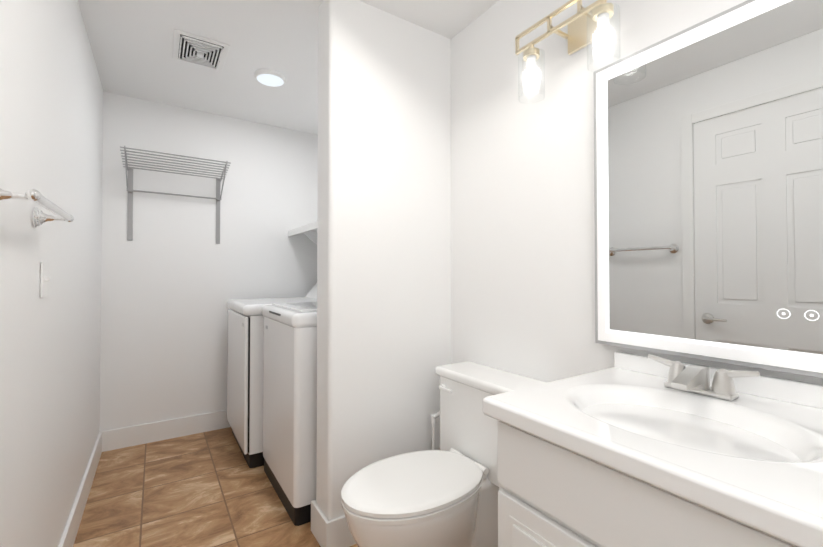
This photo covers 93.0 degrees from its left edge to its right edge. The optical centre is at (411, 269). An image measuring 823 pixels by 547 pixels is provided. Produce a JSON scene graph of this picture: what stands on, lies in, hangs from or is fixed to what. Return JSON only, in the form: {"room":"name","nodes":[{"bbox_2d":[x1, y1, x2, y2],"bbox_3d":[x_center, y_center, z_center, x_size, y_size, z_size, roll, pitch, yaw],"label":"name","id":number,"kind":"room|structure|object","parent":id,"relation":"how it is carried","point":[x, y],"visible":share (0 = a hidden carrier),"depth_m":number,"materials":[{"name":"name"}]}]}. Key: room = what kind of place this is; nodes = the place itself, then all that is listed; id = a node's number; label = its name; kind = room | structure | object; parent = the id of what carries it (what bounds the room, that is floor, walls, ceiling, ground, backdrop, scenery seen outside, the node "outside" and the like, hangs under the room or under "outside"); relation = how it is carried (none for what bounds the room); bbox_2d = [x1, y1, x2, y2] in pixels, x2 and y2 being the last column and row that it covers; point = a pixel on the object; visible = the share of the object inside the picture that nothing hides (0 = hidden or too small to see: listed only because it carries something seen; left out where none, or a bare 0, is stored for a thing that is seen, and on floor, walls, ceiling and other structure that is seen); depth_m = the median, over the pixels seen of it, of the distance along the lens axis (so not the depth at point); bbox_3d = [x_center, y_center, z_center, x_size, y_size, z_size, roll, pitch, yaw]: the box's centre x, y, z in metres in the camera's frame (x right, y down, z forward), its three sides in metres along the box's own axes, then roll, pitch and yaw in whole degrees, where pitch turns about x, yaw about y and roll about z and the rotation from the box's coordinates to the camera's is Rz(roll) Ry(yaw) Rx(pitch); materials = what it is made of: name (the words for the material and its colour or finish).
{"room":"bathroom","nodes":[
{"label":"bathroom","id":0,"kind":"room"},
{"bbox_2d":[0,0,102,546],"bbox_3d":[-1.053,-0.021,0.936,0.120,2.440,4.244,1,-1,-33],"label":"wall","id":1,"kind":"structure","parent":0,"point":[51,119],"depth_m":1.34,"materials":[{"name":"white paint"}]},
{"bbox_2d":[0,188,73,227],"bbox_3d":[-0.986,-0.160,1.030,0.090,0.062,0.475,1,-1,-33],"label":"towel rail","id":2,"kind":"object","parent":1,"relation":"attached to","point":[39,217],"visible":1,"depth_m":1.00,"materials":[{"name":"silver metal"}]},
{"bbox_2d":[40,262,49,297],"bbox_3d":[-1.192,0.033,1.275,0.016,0.114,0.070,1,-1,-33],"label":"light switch","id":3,"kind":"object","parent":1,"relation":"attached to","point":[44,278],"visible":0.98,"depth_m":1.26,"materials":[{"name":"white plastic"}]},
{"bbox_2d":[58,431,105,546],"bbox_3d":[-1.483,1.143,1.703,0.019,0.136,2.222,1,-1,-33],"label":"baseboard","id":4,"kind":"structure","parent":1,"relation":"attached to","point":[72,526],"depth_m":1.95,"materials":[{"name":"white wood"}]},
{"bbox_2d":[100,91,317,430],"bbox_3d":[-1.459,0.012,3.135,1.609,2.440,0.120,1,-1,-33],"label":"wall","id":5,"kind":"structure","parent":0,"point":[175,277],"depth_m":2.92,"materials":[{"name":"white paint"}]},
{"bbox_2d":[106,410,230,450],"bbox_3d":[-1.408,1.163,3.068,1.579,0.136,0.019,1,-1,-33],"label":"baseboard","id":6,"kind":"structure","parent":5,"relation":"attached to","point":[129,436],"depth_m":2.82,"materials":[{"name":"white wood"}]},
{"bbox_2d":[120,146,230,243],"bbox_3d":[-1.645,-0.488,2.748,0.638,0.569,0.335,1,-1,-33],"label":"wire shelf","id":7,"kind":"object","parent":5,"relation":"attached to","point":[129,185],"visible":0.98,"depth_m":2.74,"materials":[{"name":"silver metal"}]},
{"bbox_2d":[288,221,316,243],"bbox_3d":[-0.487,-0.198,2.791,0.361,0.279,1.523,1,-1,-33],"label":"shelf","id":8,"kind":"object","parent":5,"relation":"attached to","point":[309,230],"visible":0.12,"depth_m":3.15,"materials":[{"name":"white wood"}]},
{"bbox_2d":[73,427,357,546],"bbox_3d":[-0.330,1.256,1.391,2.209,0.100,4.604,1,-1,-33],"label":"floor","id":9,"kind":"structure","parent":0,"point":[208,489],"depth_m":2.05,"materials":[{"name":"tile"}]},
{"bbox_2d":[226,283,316,467],"bbox_3d":[-0.868,0.631,2.889,0.830,1.195,0.703,1,-1,-33],"label":"dryer","id":10,"kind":"object","parent":9,"relation":"on","point":[245,368],"visible":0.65,"depth_m":2.43,"materials":[{"name":"white metal"}]},
{"bbox_2d":[262,301,316,525],"bbox_3d":[-0.437,0.622,2.317,0.736,1.195,0.683,1,-1,-33],"label":"washer","id":11,"kind":"object","parent":9,"relation":"on","point":[290,401],"visible":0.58,"depth_m":1.90,"materials":[{"name":"white metal"}]},
{"bbox_2d":[341,361,546,546],"bbox_3d":[0.071,0.825,1.547,0.772,0.768,0.598,1,-1,-33],"label":"toilet","id":12,"kind":"object","parent":9,"relation":"on","point":[446,495],"visible":0.88,"depth_m":1.46,"materials":[{"name":"white ceramic"}]},
{"bbox_2d":[483,351,822,546],"bbox_3d":[0.607,0.719,0.872,0.614,0.960,0.641,1,-1,-33],"label":"bathroom vanity","id":13,"kind":"object","parent":9,"relation":"on","point":[633,450],"visible":1,"depth_m":0.80,"materials":[{"name":"white paint"}]},
{"bbox_2d":[78,0,498,134],"bbox_3d":[-0.330,-1.283,1.429,2.209,0.100,4.604,1,-1,-33],"label":"ceiling","id":14,"kind":"structure","parent":0,"point":[131,43],"depth_m":2.14,"materials":[{"name":"white paint"}]},
{"bbox_2d":[172,29,229,70],"bbox_3d":[-1.183,-1.208,2.187,0.260,0.028,0.320,1,-1,-33],"label":"ceiling vent","id":15,"kind":"object","parent":14,"relation":"in","point":[198,50],"visible":1,"depth_m":2.16,"materials":[{"name":"white"}]},
{"bbox_2d":[254,68,285,86],"bbox_3d":[-0.888,-1.203,2.458,0.188,0.028,0.188,1,-1,-33],"label":"recessed light","id":16,"kind":"object","parent":14,"relation":"attached to","point":[270,77],"visible":1,"depth_m":2.42,"materials":[{"name":"white"}]},
{"bbox_2d":[316,0,450,520],"bbox_3d":[-0.120,-0.006,1.944,0.673,2.440,0.170,1,-1,-33],"label":"wall","id":17,"kind":"structure","parent":0,"point":[384,237],"depth_m":1.82,"materials":[{"name":"white paint"}]},
{"bbox_2d":[311,500,322,537],"bbox_3d":[-0.185,1.147,1.995,0.669,0.136,0.023,1,-1,-33],"label":"baseboard","id":18,"kind":"structure","parent":17,"relation":"attached to","point":[315,510],"depth_m":1.78,"materials":[{"name":"white wood"}]},
{"bbox_2d":[318,514,355,546],"bbox_3d":[-0.084,1.145,1.841,0.669,0.136,0.016,1,-1,-33],"label":"baseboard","id":19,"kind":"structure","parent":17,"relation":"attached to","point":[336,532],"depth_m":1.69,"materials":[{"name":"white wood"}]},
{"bbox_2d":[451,0,822,384],"bbox_3d":[0.394,-0.007,1.883,0.120,2.440,4.244,1,-1,-33],"label":"wall","id":20,"kind":"structure","parent":0,"point":[522,248],"depth_m":1.62,"materials":[{"name":"white paint"}]},
{"bbox_2d":[515,0,620,103],"bbox_3d":[0.560,-0.793,1.377,0.167,0.292,0.430,1,-1,-33],"label":"sconce","id":21,"kind":"object","parent":20,"relation":"attached to","point":[588,25],"visible":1,"depth_m":1.40,"materials":[{"name":"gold metal"}]},
{"bbox_2d":[593,0,822,377],"bbox_3d":[0.902,-0.223,0.962,0.042,0.937,0.942,1,-1,-33],"label":"led mirror","id":22,"kind":"object","parent":20,"relation":"attached to","point":[708,176],"visible":1,"depth_m":1.05,"materials":[{"name":"white mirror"}]}
]}

